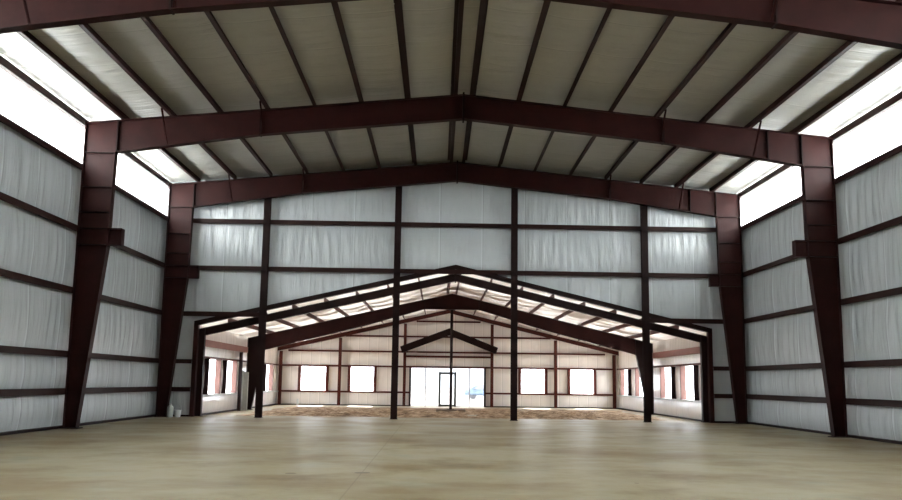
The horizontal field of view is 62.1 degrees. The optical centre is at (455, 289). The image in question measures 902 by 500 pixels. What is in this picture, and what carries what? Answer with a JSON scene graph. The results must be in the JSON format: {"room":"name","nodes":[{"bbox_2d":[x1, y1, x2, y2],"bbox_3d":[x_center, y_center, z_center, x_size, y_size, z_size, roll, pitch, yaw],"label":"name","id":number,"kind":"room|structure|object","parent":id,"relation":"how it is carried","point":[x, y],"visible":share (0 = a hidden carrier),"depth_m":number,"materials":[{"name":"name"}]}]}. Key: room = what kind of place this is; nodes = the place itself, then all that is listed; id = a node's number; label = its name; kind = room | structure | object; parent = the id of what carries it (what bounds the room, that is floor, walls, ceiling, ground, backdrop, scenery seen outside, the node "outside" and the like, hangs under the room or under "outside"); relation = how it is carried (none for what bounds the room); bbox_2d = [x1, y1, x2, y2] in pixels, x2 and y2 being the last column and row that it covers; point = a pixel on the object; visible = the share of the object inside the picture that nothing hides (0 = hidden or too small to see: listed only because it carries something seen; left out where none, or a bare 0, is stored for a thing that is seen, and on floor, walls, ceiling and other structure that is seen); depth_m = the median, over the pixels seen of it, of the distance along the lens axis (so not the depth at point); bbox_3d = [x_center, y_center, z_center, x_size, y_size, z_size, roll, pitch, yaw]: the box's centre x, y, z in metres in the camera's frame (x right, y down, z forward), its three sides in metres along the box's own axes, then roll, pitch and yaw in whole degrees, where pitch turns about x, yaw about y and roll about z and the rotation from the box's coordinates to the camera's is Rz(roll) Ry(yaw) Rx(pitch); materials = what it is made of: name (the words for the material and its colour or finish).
{"room":"empty warehouse","nodes":[
{"label":"empty warehouse","id":0,"kind":"room"},
{"bbox_2d":[0,122,166,431],"bbox_3d":[-11.871,-1.282,12.357,0.100,8.320,38.780,1,-7,-1],"label":"wall","id":1,"kind":"structure","parent":0,"point":[31,315],"depth_m":22.88,"materials":[{"name":"metal"}]},
{"bbox_2d":[0,388,64,396],"bbox_3d":[-12.012,2.643,19.045,0.200,0.190,8.165,1,-7,-1],"label":"beam","id":2,"kind":"structure","parent":1,"relation":"attached to","point":[45,391],"depth_m":21.15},
{"bbox_2d":[0,345,67,356],"bbox_3d":[-11.997,1.502,19.185,0.200,0.190,8.165,1,-7,-1],"label":"beam","id":3,"kind":"structure","parent":1,"relation":"attached to","point":[3,349],"depth_m":21.17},
{"bbox_2d":[0,268,72,292],"bbox_3d":[-11.971,-0.473,19.428,0.200,0.190,8.165,1,-7,-1],"label":"beam","id":4,"kind":"structure","parent":1,"relation":"attached to","point":[4,273],"depth_m":21.22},
{"bbox_2d":[0,69,77,158],"bbox_3d":[-12.048,-5.249,20.016,0.024,1.580,8.160,1,-7,-1],"label":"window","id":5,"kind":"structure","parent":1,"relation":"in","point":[21,105],"depth_m":21.63,"materials":[{"name":"white"}]},
{"bbox_2d":[0,192,77,230],"bbox_3d":[-11.945,-2.428,19.669,0.200,0.190,8.165,1,-7,-1],"label":"beam","id":6,"kind":"structure","parent":1,"relation":"attached to","point":[4,197],"depth_m":21.27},
{"bbox_2d":[0,113,81,169],"bbox_3d":[-11.919,-4.413,19.914,0.200,0.190,8.165,1,-7,-1],"label":"beam","id":7,"kind":"structure","parent":1,"relation":"attached to","point":[3,119],"depth_m":21.34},
{"bbox_2d":[0,414,154,435],"bbox_3d":[-11.885,2.848,11.839,0.180,0.075,38.760,1,-7,-1],"label":"baseboard","id":8,"kind":"structure","parent":1,"relation":"attached to","point":[153,415],"depth_m":22.89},
{"bbox_2d":[85,386,156,393],"bbox_3d":[-12.207,3.638,27.141,0.200,0.190,8.125,1,-7,-1],"label":"beam","id":9,"kind":"structure","parent":1,"relation":"attached to","point":[100,389],"depth_m":26.92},
{"bbox_2d":[76,124,167,214],"bbox_3d":[-12.245,-4.253,28.122,0.021,1.580,8.140,1,-7,-1],"label":"window","id":10,"kind":"structure","parent":1,"relation":"in","point":[129,177],"depth_m":28.90,"materials":[{"name":"white"}]},
{"bbox_2d":[91,353,158,362],"bbox_3d":[-12.193,2.497,27.282,0.200,0.190,8.125,1,-7,-1],"label":"beam","id":11,"kind":"structure","parent":1,"relation":"attached to","point":[94,355],"depth_m":27.31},
{"bbox_2d":[101,295,161,314],"bbox_3d":[-12.167,0.522,27.525,0.200,0.190,8.125,1,-7,-1],"label":"beam","id":12,"kind":"structure","parent":1,"relation":"attached to","point":[104,297],"depth_m":27.85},
{"bbox_2d":[113,246,164,267],"bbox_3d":[-12.141,-1.433,27.766,0.200,0.190,8.125,1,-7,-1],"label":"beam","id":13,"kind":"structure","parent":1,"relation":"attached to","point":[123,248],"depth_m":28.71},
{"bbox_2d":[115,185,166,220],"bbox_3d":[-12.115,-3.418,28.011,0.200,0.190,8.125,1,-7,-1],"label":"beam","id":14,"kind":"structure","parent":1,"relation":"attached to","point":[119,189],"depth_m":28.63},
{"bbox_2d":[200,325,278,412],"bbox_3d":[-11.107,4.286,39.447,0.067,3.910,16.460,1,-7,-1],"label":"wall","id":15,"kind":"structure","parent":0,"point":[225,402],"depth_m":36.73,"materials":[{"name":"metal"}]},
{"bbox_2d":[203,356,245,396],"bbox_3d":[-10.948,4.112,35.274,0.255,1.730,7.330,1,-7,-1],"label":"window","id":16,"kind":"structure","parent":15,"relation":"in","point":[217,381],"depth_m":34.35,"materials":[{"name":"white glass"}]},
{"bbox_2d":[205,340,247,352],"bbox_3d":[-10.857,2.710,35.459,0.260,0.290,7.310,1,-7,-1],"label":"header beam","id":17,"kind":"structure","parent":15,"relation":"attached to","point":[213,344],"depth_m":35.08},
{"bbox_2d":[221,360,237,392],"bbox_3d":[-10.976,4.244,36.351,0.250,1.560,1.900,1,-7,-1],"label":"window","id":18,"kind":"structure","parent":15,"relation":"in","point":[225,362],"depth_m":37.12,"materials":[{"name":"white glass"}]},
{"bbox_2d":[263,364,273,390],"bbox_3d":[-11.174,5.250,44.537,0.250,1.560,1.900,1,-7,-1],"label":"window","id":19,"kind":"structure","parent":15,"relation":"in","point":[270,379],"depth_m":45.33,"materials":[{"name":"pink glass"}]},
{"bbox_2d":[276,310,618,407],"bbox_3d":[-0.425,4.223,47.976,21.900,6.398,0.061,1,-7,-1],"label":"wall","id":20,"kind":"structure","parent":0,"point":[501,377],"depth_m":47.92,"materials":[{"name":"metal"}]},
{"bbox_2d":[297,366,328,390],"bbox_3d":[-9.011,5.647,47.529,1.920,1.560,0.230,1,-7,-1],"label":"window","id":21,"kind":"structure","parent":20,"relation":"in","point":[299,367],"depth_m":47.42,"materials":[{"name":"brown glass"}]},
{"bbox_2d":[347,367,376,390],"bbox_3d":[-5.927,5.696,47.597,1.810,1.560,0.230,1,-7,-1],"label":"window","id":22,"kind":"structure","parent":20,"relation":"in","point":[349,368],"depth_m":47.49,"materials":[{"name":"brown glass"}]},
{"bbox_2d":[409,368,485,406],"bbox_3d":[-0.515,6.209,47.670,4.870,2.460,0.240,1,-7,-1],"label":"door","id":23,"kind":"structure","parent":20,"relation":"in","point":[427,386],"depth_m":47.75,"materials":[{"name":"glass"}]},
{"bbox_2d":[406,355,489,357],"bbox_3d":[-0.455,4.310,47.875,5.380,0.130,0.190,1,-7,-1],"label":"beam","id":24,"kind":"structure","parent":20,"relation":"attached to","point":[420,356],"depth_m":47.77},
{"bbox_2d":[202,403,701,421],"bbox_3d":[-0.276,6.439,39.696,21.800,0.060,15.960,1,-7,-1],"label":"baseboard","id":25,"kind":"structure","parent":20,"relation":"attached to","point":[276,403],"depth_m":47.20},
{"bbox_2d":[518,369,547,392],"bbox_3d":[4.928,5.867,47.839,1.850,1.560,0.230,1,-7,-1],"label":"window","id":26,"kind":"structure","parent":20,"relation":"in","point":[519,370],"depth_m":47.75,"materials":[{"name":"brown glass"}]},
{"bbox_2d":[567,370,596,393],"bbox_3d":[8.067,5.917,47.908,1.850,1.560,0.230,1,-7,-1],"label":"window","id":27,"kind":"structure","parent":20,"relation":"in","point":[568,371],"depth_m":47.82,"materials":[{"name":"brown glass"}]},
{"bbox_2d":[0,0,901,192],"bbox_3d":[0.525,-7.337,13.441,24.900,1.245,38.860,1,-7,-1],"label":"ceiling","id":28,"kind":"structure","parent":0,"point":[312,33],"depth_m":21.99,"materials":[{"name":"metal"}]},
{"bbox_2d":[0,405,901,499],"bbox_3d":[0.192,4.157,20.260,24.940,0.150,55.410,1,-7,-1],"label":"floor","id":29,"kind":"structure","parent":0,"point":[226,455],"depth_m":15.15,"materials":[{"name":"concrete"}]},
{"bbox_2d":[237,352,242,410],"bbox_3d":[-10.780,4.601,37.511,0.155,2.900,0.120,1,-7,-1],"label":"post","id":30,"kind":"object","parent":29,"relation":"on","point":[241,353],"visible":1,"depth_m":37.47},
{"bbox_2d":[241,371,248,409],"bbox_3d":[-10.714,5.131,38.083,0.260,1.990,0.340,1,-7,-1],"label":"panel","id":31,"kind":"object","parent":29,"relation":"on","point":[245,375],"visible":0.79,"depth_m":38.11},
{"bbox_2d":[254,198,271,417],"bbox_3d":[-8.050,0.346,31.448,0.320,9.935,0.240,1,-7,-1],"label":"wall post","id":32,"kind":"object","parent":29,"relation":"on","point":[267,202],"visible":0.88,"depth_m":31.31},
{"bbox_2d":[277,351,282,404],"bbox_3d":[-11.055,5.560,47.264,0.180,3.374,0.202,1,-7,-1],"label":"wall post","id":33,"kind":"object","parent":29,"relation":"on","point":[280,352],"visible":1,"depth_m":47.19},
{"bbox_2d":[337,338,341,404],"bbox_3d":[-7.330,5.185,47.400,0.180,4.248,0.202,1,-7,-1],"label":"wall post","id":34,"kind":"object","parent":29,"relation":"on","point":[340,339],"visible":1,"depth_m":47.33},
{"bbox_2d":[390,186,401,418],"bbox_3d":[-2.488,0.158,31.606,0.320,10.491,0.240,1,-7,-1],"label":"wall post","id":35,"kind":"object","parent":29,"relation":"on","point":[398,196],"visible":0.84,"depth_m":31.47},
{"bbox_2d":[402,323,406,405],"bbox_3d":[-3.226,4.772,47.550,0.180,5.212,0.202,1,-7,-1],"label":"wall post","id":36,"kind":"object","parent":29,"relation":"on","point":[405,324],"visible":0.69,"depth_m":47.42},
{"bbox_2d":[436,409,464,411],"bbox_3d":[-0.261,6.322,39.076,1.500,0.140,1.500,1,-7,-1],"label":"concrete footing","id":37,"kind":"object","parent":29,"relation":"on","point":[437,410],"visible":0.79,"depth_m":38.35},
{"bbox_2d":[449,310,454,409],"bbox_3d":[-0.226,3.670,39.403,0.360,5.205,0.360,1,-7,-1],"label":"support post","id":38,"kind":"object","parent":37,"relation":"on","point":[451,311],"visible":0.99,"depth_m":39.36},
{"bbox_2d":[246,294,654,414],"bbox_3d":[-0.221,3.311,39.447,21.360,6.210,0.260,1,-7,-1],"label":"frame","id":39,"kind":"object","parent":29,"relation":"on","point":[451,301],"visible":0.73,"depth_m":39.65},
{"bbox_2d":[0,0,901,49],"bbox_3d":[0.396,-2.021,15.486,24.340,10.950,0.921,1,-7,-1],"label":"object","id":40,"kind":"structure","parent":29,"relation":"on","point":[872,22],"depth_m":16.39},
{"bbox_2d":[0,55,85,125],"bbox_3d":[-11.900,-5.879,20.097,0.180,0.215,8.160,1,-7,-1],"label":"strut","id":41,"kind":"object","parent":40,"relation":"attached to","point":[9,68],"visible":1,"depth_m":21.44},
{"bbox_2d":[17,31,124,118],"bbox_3d":[-10.626,-6.070,20.151,0.230,0.250,8.170,1,-7,-1],"label":"roof purlin","id":42,"kind":"structure","parent":40,"relation":"attached to","point":[26,35],"depth_m":20.59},
{"bbox_2d":[79,24,173,115],"bbox_3d":[-9.101,-6.197,20.204,0.230,0.250,8.170,1,-7,-1],"label":"roof purlin","id":43,"kind":"structure","parent":40,"relation":"attached to","point":[87,28],"depth_m":20.62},
{"bbox_2d":[141,17,220,111],"bbox_3d":[-7.575,-6.324,20.256,0.230,0.250,8.170,1,-7,-1],"label":"roof purlin","id":44,"kind":"structure","parent":40,"relation":"attached to","point":[146,20],"depth_m":20.48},
{"bbox_2d":[204,11,268,108],"bbox_3d":[-6.050,-6.451,20.309,0.230,0.250,8.170,1,-7,-1],"label":"roof purlin","id":45,"kind":"structure","parent":40,"relation":"attached to","point":[209,14],"depth_m":20.41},
{"bbox_2d":[269,7,315,104],"bbox_3d":[-4.524,-6.579,20.361,0.230,0.250,8.170,1,-7,-1],"label":"roof purlin","id":46,"kind":"structure","parent":40,"relation":"attached to","point":[272,10],"depth_m":20.41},
{"bbox_2d":[331,2,363,101],"bbox_3d":[-2.999,-6.706,20.414,0.230,0.250,8.170,1,-7,-1],"label":"roof purlin","id":47,"kind":"structure","parent":40,"relation":"attached to","point":[335,6],"depth_m":20.52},
{"bbox_2d":[393,0,410,97],"bbox_3d":[-1.473,-6.833,20.466,0.230,0.250,8.170,1,-7,-1],"label":"roof purlin","id":48,"kind":"structure","parent":40,"relation":"attached to","point":[398,9],"depth_m":20.70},
{"bbox_2d":[451,0,463,94],"bbox_3d":[0.052,-6.960,20.519,0.230,0.250,8.170,1,-7,-1],"label":"roof purlin","id":49,"kind":"structure","parent":40,"relation":"attached to","point":[459,4],"depth_m":20.97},
{"bbox_2d":[470,0,488,94],"bbox_3d":[0.672,-6.950,20.532,0.230,0.250,8.170,1,-7,-1],"label":"roof purlin","id":50,"kind":"structure","parent":40,"relation":"attached to","point":[483,7],"depth_m":20.92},
{"bbox_2d":[516,1,550,100],"bbox_3d":[2.193,-6.775,20.548,0.230,0.250,8.170,1,-7,-1],"label":"roof purlin","id":51,"kind":"structure","parent":40,"relation":"attached to","point":[546,4],"depth_m":20.66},
{"bbox_2d":[563,8,611,105],"bbox_3d":[3.715,-6.599,20.563,0.230,0.250,8.170,1,-7,-1],"label":"roof purlin","id":52,"kind":"structure","parent":40,"relation":"attached to","point":[608,10],"depth_m":20.62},
{"bbox_2d":[610,16,674,111],"bbox_3d":[5.236,-6.424,20.578,0.230,0.250,8.170,1,-7,-1],"label":"roof purlin","id":53,"kind":"structure","parent":40,"relation":"attached to","point":[669,19],"depth_m":20.68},
{"bbox_2d":[656,23,736,116],"bbox_3d":[6.758,-6.249,20.593,0.230,0.250,8.170,1,-7,-1],"label":"roof purlin","id":54,"kind":"structure","parent":40,"relation":"attached to","point":[730,26],"depth_m":20.74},
{"bbox_2d":[702,31,797,121],"bbox_3d":[8.279,-6.073,20.609,0.230,0.250,8.170,1,-7,-1],"label":"roof purlin","id":55,"kind":"structure","parent":40,"relation":"attached to","point":[790,35],"depth_m":20.74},
{"bbox_2d":[748,0,901,127],"bbox_3d":[9.800,-5.898,20.624,0.230,0.250,8.170,1,-7,-1],"label":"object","id":56,"kind":"structure","parent":40,"relation":"attached to","point":[847,45],"depth_m":20.91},
{"bbox_2d":[795,52,901,132],"bbox_3d":[11.322,-5.723,20.639,0.230,0.250,8.170,1,-7,-1],"label":"roof purlin","id":57,"kind":"structure","parent":40,"relation":"attached to","point":[896,60],"depth_m":21.29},
{"bbox_2d":[154,160,748,423],"bbox_3d":[0.017,-0.098,31.143,24.340,10.950,0.921,1,-7,-1],"label":"frame","id":58,"kind":"object","parent":29,"relation":"on","point":[183,197],"visible":1,"depth_m":31.81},
{"bbox_2d":[80,119,171,188],"bbox_3d":[-12.096,-4.886,28.179,0.180,0.215,8.090,1,-7,-1],"label":"strut","id":59,"kind":"object","parent":58,"relation":"attached to","point":[132,158],"visible":0.6,"depth_m":29.19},
{"bbox_2d":[124,114,200,181],"bbox_3d":[-10.819,-5.087,28.154,0.230,0.250,7.940,1,-7,-1],"label":"roof purlin","id":60,"kind":"structure","parent":58,"relation":"attached to","point":[164,151],"depth_m":29.23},
{"bbox_2d":[172,110,236,178],"bbox_3d":[-9.294,-5.214,28.206,0.230,0.250,7.940,1,-7,-1],"label":"roof purlin","id":61,"kind":"structure","parent":58,"relation":"attached to","point":[204,146],"depth_m":29.17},
{"bbox_2d":[219,106,272,175],"bbox_3d":[-7.769,-5.341,28.259,0.230,0.250,7.940,1,-7,-1],"label":"roof purlin","id":62,"kind":"structure","parent":58,"relation":"attached to","point":[244,141],"depth_m":29.04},
{"bbox_2d":[267,104,308,172],"bbox_3d":[-6.243,-5.468,28.311,0.230,0.250,7.940,1,-7,-1],"label":"roof purlin","id":63,"kind":"structure","parent":58,"relation":"attached to","point":[285,137],"depth_m":29.06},
{"bbox_2d":[357,96,380,167],"bbox_3d":[-3.192,-5.722,28.416,0.230,0.250,7.940,1,-7,-1],"label":"roof purlin","id":64,"kind":"structure","parent":58,"relation":"attached to","point":[369,131],"depth_m":29.12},
{"bbox_2d":[404,92,416,164],"bbox_3d":[-1.667,-5.849,28.469,0.230,0.250,7.940,1,-7,-1],"label":"roof purlin","id":65,"kind":"structure","parent":58,"relation":"attached to","point":[410,127],"depth_m":29.19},
{"bbox_2d":[447,89,455,161],"bbox_3d":[-0.141,-5.977,28.521,0.230,0.250,7.940,1,-7,-1],"label":"roof purlin","id":66,"kind":"structure","parent":58,"relation":"attached to","point":[451,138],"depth_m":29.22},
{"bbox_2d":[462,89,476,162],"bbox_3d":[0.478,-5.967,28.535,0.230,0.250,7.940,1,-7,-1],"label":"roof purlin","id":67,"kind":"structure","parent":58,"relation":"attached to","point":[468,124],"depth_m":29.20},
{"bbox_2d":[498,95,522,166],"bbox_3d":[2.000,-5.792,28.550,0.230,0.250,7.940,1,-7,-1],"label":"roof purlin","id":68,"kind":"structure","parent":58,"relation":"attached to","point":[510,128],"depth_m":29.21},
{"bbox_2d":[569,106,611,174],"bbox_3d":[5.043,-5.441,28.581,0.230,0.250,7.940,1,-7,-1],"label":"roof purlin","id":69,"kind":"structure","parent":58,"relation":"attached to","point":[592,139],"depth_m":29.29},
{"bbox_2d":[604,111,657,178],"bbox_3d":[6.564,-5.265,28.596,0.230,0.250,7.940,1,-7,-1],"label":"roof purlin","id":70,"kind":"structure","parent":58,"relation":"attached to","point":[632,145],"depth_m":29.36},
{"bbox_2d":[639,117,703,182],"bbox_3d":[8.085,-5.090,28.611,0.230,0.250,7.940,1,-7,-1],"label":"roof purlin","id":71,"kind":"structure","parent":58,"relation":"attached to","point":[673,150],"depth_m":29.48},
{"bbox_2d":[674,122,749,186],"bbox_3d":[9.607,-4.915,28.627,0.230,0.250,7.940,1,-7,-1],"label":"roof purlin","id":72,"kind":"structure","parent":58,"relation":"attached to","point":[712,156],"depth_m":29.56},
{"bbox_2d":[709,127,795,191],"bbox_3d":[11.128,-4.739,28.642,0.230,0.250,7.940,1,-7,-1],"label":"roof purlin","id":73,"kind":"structure","parent":58,"relation":"attached to","point":[750,162],"depth_m":29.72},
{"bbox_2d":[236,406,666,420],"bbox_3d":[-0.101,6.289,38.681,20.100,0.154,12.900,1,-7,-1],"label":"dirt","id":74,"kind":"object","parent":29,"relation":"on","point":[331,411],"visible":0.92,"depth_m":36.06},
{"bbox_2d":[195,274,708,422],"bbox_3d":[-0.040,2.388,31.935,21.800,6.210,0.260,1,-7,-1],"label":"frame","id":75,"kind":"object","parent":29,"relation":"on","point":[203,332],"visible":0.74,"depth_m":32.13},
{"bbox_2d":[60,92,849,437],"bbox_3d":[0.200,-1.024,23.602,24.340,10.950,0.921,1,-7,-1],"label":"frame","id":76,"kind":"object","parent":29,"relation":"on","point":[103,140],"visible":1,"depth_m":24.26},
{"bbox_2d":[832,91,901,140],"bbox_3d":[12.591,-5.491,20.642,0.180,0.215,8.160,1,-7,-1],"label":"strut","id":77,"kind":"object","parent":76,"relation":"attached to","point":[896,99],"visible":1,"depth_m":22.66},
{"bbox_2d":[490,325,493,406],"bbox_3d":[2.312,4.853,47.674,0.180,5.226,0.202,1,-7,-1],"label":"wall post","id":78,"kind":"object","parent":29,"relation":"on","point":[492,326],"visible":0.83,"depth_m":47.61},
{"bbox_2d":[277,310,618,355],"bbox_3d":[-0.399,2.670,47.886,21.700,2.800,0.160,1,-7,-1],"label":"rafter","id":79,"kind":"object","parent":78,"relation":"on","point":[439,313],"visible":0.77,"depth_m":47.96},
{"bbox_2d":[400,328,497,353],"bbox_3d":[-0.401,3.269,47.555,6.200,1.590,0.290,1,-7,-1],"label":"beam","id":80,"kind":"structure","parent":78,"relation":"attached to","point":[444,333],"depth_m":47.49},
{"bbox_2d":[510,188,517,420],"bbox_3d":[2.480,0.236,31.716,0.320,10.492,0.240,1,-7,-1],"label":"wall post","id":81,"kind":"object","parent":29,"relation":"on","point":[514,192],"visible":0.88,"depth_m":31.58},
{"bbox_2d":[554,340,556,407],"bbox_3d":[6.365,5.390,47.706,0.180,4.272,0.202,1,-7,-1],"label":"wall post","id":82,"kind":"object","parent":29,"relation":"on","point":[555,341],"visible":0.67,"depth_m":47.61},
{"bbox_2d":[612,355,615,408],"bbox_3d":[10.107,5.887,47.736,0.180,3.391,0.202,1,-7,-1],"label":"wall post","id":83,"kind":"object","parent":29,"relation":"on","point":[613,356],"visible":1,"depth_m":47.67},
{"bbox_2d":[640,205,650,421],"bbox_3d":[8.054,0.601,31.806,0.320,9.934,0.240,1,-7,-1],"label":"wall post","id":84,"kind":"object","parent":29,"relation":"on","point":[643,209],"visible":0.86,"depth_m":31.68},
{"bbox_2d":[202,274,704,342],"bbox_3d":[-0.205,1.392,40.091,22.100,2.554,16.610,1,-7,-1],"label":"ceiling","id":85,"kind":"structure","parent":0,"point":[465,290],"depth_m":37.60,"materials":[{"name":"metal"}]},
{"bbox_2d":[167,161,740,420],"bbox_3d":[0.000,-0.155,31.972,24.840,11.187,0.116,1,-7,-1],"label":"wall","id":86,"kind":"structure","parent":0,"point":[213,244],"depth_m":32.17,"materials":[{"name":"plastic"}]},
{"bbox_2d":[183,311,258,316],"bbox_3d":[-10.038,1.041,31.516,4.190,0.200,0.190,1,-7,-1],"label":"beam","id":87,"kind":"structure","parent":86,"relation":"attached to","point":[186,313],"depth_m":31.43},
{"bbox_2d":[193,218,262,223],"bbox_3d":[-10.054,-2.900,32.000,4.075,0.190,0.190,1,-7,-1],"label":"beam","id":88,"kind":"structure","parent":86,"relation":"attached to","point":[195,220],"depth_m":31.92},
{"bbox_2d":[199,265,260,270],"bbox_3d":[-10.080,-0.895,31.753,4.075,0.190,0.190,1,-7,-1],"label":"beam","id":89,"kind":"structure","parent":86,"relation":"attached to","point":[202,267],"depth_m":31.68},
{"bbox_2d":[269,267,393,272],"bbox_3d":[-5.262,-0.819,31.860,5.555,0.190,0.190,1,-7,-1],"label":"beam","id":90,"kind":"structure","parent":86,"relation":"attached to","point":[292,269],"depth_m":31.77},
{"bbox_2d":[271,220,394,225],"bbox_3d":[-5.236,-2.824,32.107,5.555,0.190,0.190,1,-7,-1],"label":"beam","id":91,"kind":"structure","parent":86,"relation":"attached to","point":[283,222],"depth_m":32.01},
{"bbox_2d":[189,265,714,422],"bbox_3d":[-0.030,2.196,31.647,21.840,6.520,0.240,1,-7,-1],"label":"frame","id":92,"kind":"object","parent":86,"relation":"attached to","point":[197,323],"visible":1,"depth_m":31.73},
{"bbox_2d":[400,269,510,274],"bbox_3d":[0.001,-0.736,31.977,4.965,0.190,0.190,1,-7,-1],"label":"beam","id":93,"kind":"structure","parent":86,"relation":"attached to","point":[424,271],"depth_m":31.88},
{"bbox_2d":[401,222,510,228],"bbox_3d":[0.028,-2.740,32.224,4.965,0.190,0.190,1,-7,-1],"label":"beam","id":94,"kind":"structure","parent":86,"relation":"attached to","point":[403,224],"depth_m":32.13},
{"bbox_2d":[518,224,639,230],"bbox_3d":[5.301,-2.657,32.342,5.575,0.190,0.190,1,-7,-1],"label":"beam","id":95,"kind":"structure","parent":86,"relation":"attached to","point":[520,226],"depth_m":32.24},
{"bbox_2d":[518,271,640,276],"bbox_3d":[5.274,-0.652,32.095,5.575,0.190,0.190,1,-7,-1],"label":"beam","id":96,"kind":"structure","parent":86,"relation":"attached to","point":[537,273],"depth_m":32.00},
{"bbox_2d":[649,273,707,277],"bbox_3d":[10.082,-0.576,32.202,4.035,0.190,0.190,1,-7,-1],"label":"beam","id":97,"kind":"structure","parent":86,"relation":"attached to","point":[660,275],"depth_m":32.09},
{"bbox_2d":[641,318,722,323],"bbox_3d":[10.005,1.358,31.962,4.190,0.200,0.190,1,-7,-1],"label":"beam","id":98,"kind":"structure","parent":86,"relation":"attached to","point":[652,320],"depth_m":31.86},
{"bbox_2d":[648,226,715,231],"bbox_3d":[10.109,-2.581,32.449,4.035,0.190,0.190,1,-7,-1],"label":"beam","id":99,"kind":"structure","parent":86,"relation":"attached to","point":[650,228],"depth_m":32.35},
{"bbox_2d":[738,135,836,198],"bbox_3d":[12.395,-4.498,28.723,0.180,0.215,8.090,1,-7,-1],"label":"strut","id":100,"kind":"object","parent":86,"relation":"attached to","point":[781,170],"visible":0.6,"depth_m":29.71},
{"bbox_2d":[618,332,705,419],"bbox_3d":[10.616,4.630,39.930,0.070,3.910,16.460,1,-7,-1],"label":"wall","id":101,"kind":"structure","parent":0,"point":[693,410],"depth_m":37.82,"materials":[{"name":"plastic"}]},
{"bbox_2d":[617,366,656,397],"bbox_3d":[10.459,5.421,43.623,0.255,1.730,8.050,1,-7,-1],"label":"window","id":102,"kind":"structure","parent":101,"relation":"in","point":[622,372],"depth_m":45.21,"materials":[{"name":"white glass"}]},
{"bbox_2d":[660,367,675,398],"bbox_3d":[10.611,4.659,37.427,0.250,1.560,1.900,1,-7,-1],"label":"window","id":103,"kind":"structure","parent":101,"relation":"in","point":[662,369],"depth_m":38.20,"materials":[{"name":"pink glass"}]},
{"bbox_2d":[652,347,699,357],"bbox_3d":[10.595,3.050,35.936,0.260,0.290,7.310,1,-7,-1],"label":"header beam","id":104,"kind":"structure","parent":101,"relation":"attached to","point":[694,350],"depth_m":35.40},
{"bbox_2d":[654,363,700,402],"bbox_3d":[10.649,4.454,35.755,0.255,1.730,7.330,1,-7,-1],"label":"window","id":105,"kind":"structure","parent":101,"relation":"in","point":[695,367],"depth_m":35.02,"materials":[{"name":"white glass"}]},
{"bbox_2d":[741,152,901,440],"bbox_3d":[12.758,-0.892,12.905,0.104,8.320,38.780,1,-7,-1],"label":"wall","id":106,"kind":"structure","parent":0,"point":[870,263],"depth_m":24.09,"materials":[{"name":"plastic"}]},
{"bbox_2d":[743,255,797,276],"bbox_3d":[12.350,-1.046,28.311,0.200,0.190,8.125,1,-7,-1],"label":"beam","id":107,"kind":"structure","parent":106,"relation":"attached to","point":[788,258],"depth_m":29.21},
{"bbox_2d":[741,195,801,230],"bbox_3d":[12.376,-3.031,28.555,0.200,0.190,8.125,1,-7,-1],"label":"beam","id":108,"kind":"structure","parent":106,"relation":"attached to","point":[798,199],"depth_m":28.93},
{"bbox_2d":[744,305,812,323],"bbox_3d":[12.324,0.909,28.070,0.200,0.190,8.125,1,-7,-1],"label":"beam","id":109,"kind":"structure","parent":106,"relation":"attached to","point":[810,307],"depth_m":28.21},
{"bbox_2d":[746,363,820,370],"bbox_3d":[12.298,2.884,27.827,0.200,0.190,8.125,1,-7,-1],"label":"beam","id":110,"kind":"structure","parent":106,"relation":"attached to","point":[805,365],"depth_m":27.73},
{"bbox_2d":[747,394,825,402],"bbox_3d":[12.283,4.026,27.686,0.200,0.190,8.125,1,-7,-1],"label":"beam","id":111,"kind":"structure","parent":106,"relation":"attached to","point":[749,396],"depth_m":27.45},
{"bbox_2d":[740,141,840,225],"bbox_3d":[12.526,-3.860,28.673,0.021,1.580,8.140,1,-7,-1],"label":"window","id":112,"kind":"structure","parent":106,"relation":"in","point":[786,187],"depth_m":29.32,"materials":[{"name":"white"}]},
{"bbox_2d":[748,422,901,444],"bbox_3d":[12.666,3.237,12.385,0.180,0.075,38.760,1,-7,-1],"label":"baseboard","id":113,"kind":"structure","parent":106,"relation":"attached to","point":[753,423],"depth_m":25.01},
{"bbox_2d":[835,144,901,183],"bbox_3d":[12.572,-4.025,20.458,0.200,0.190,8.165,1,-7,-1],"label":"beam","id":114,"kind":"structure","parent":106,"relation":"attached to","point":[898,149],"depth_m":22.50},
{"bbox_2d":[838,216,901,244],"bbox_3d":[12.546,-2.041,20.214,0.200,0.190,8.165,1,-7,-1],"label":"beam","id":115,"kind":"structure","parent":106,"relation":"attached to","point":[898,220],"depth_m":22.35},
{"bbox_2d":[839,103,901,174],"bbox_3d":[12.722,-4.856,20.567,0.024,1.580,8.160,1,-7,-1],"label":"window","id":116,"kind":"structure","parent":106,"relation":"in","point":[882,134],"depth_m":22.78,"materials":[{"name":"white"}]},
{"bbox_2d":[841,287,901,304],"bbox_3d":[12.520,-0.085,19.973,0.200,0.190,8.165,1,-7,-1],"label":"beam","id":117,"kind":"structure","parent":106,"relation":"attached to","point":[895,291],"depth_m":22.24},
{"bbox_2d":[844,359,901,367],"bbox_3d":[12.494,1.889,19.730,0.200,0.190,8.165,1,-7,-1],"label":"beam","id":118,"kind":"structure","parent":106,"relation":"attached to","point":[888,362],"depth_m":22.13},
{"bbox_2d":[846,398,901,406],"bbox_3d":[12.479,3.031,19.589,0.200,0.190,8.165,1,-7,-1],"label":"beam","id":119,"kind":"structure","parent":106,"relation":"attached to","point":[851,401],"depth_m":22.05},
{"label":"outside","id":120,"kind":"structure","parent":0,"visible":0},
{"bbox_2d":[208,385,693,399],"bbox_3d":[-1.236,11.601,79.170,240.000,0.240,280.000,1,-7,-1],"label":"ground","id":121,"kind":"structure","parent":120,"point":[689,394],"depth_m":150.27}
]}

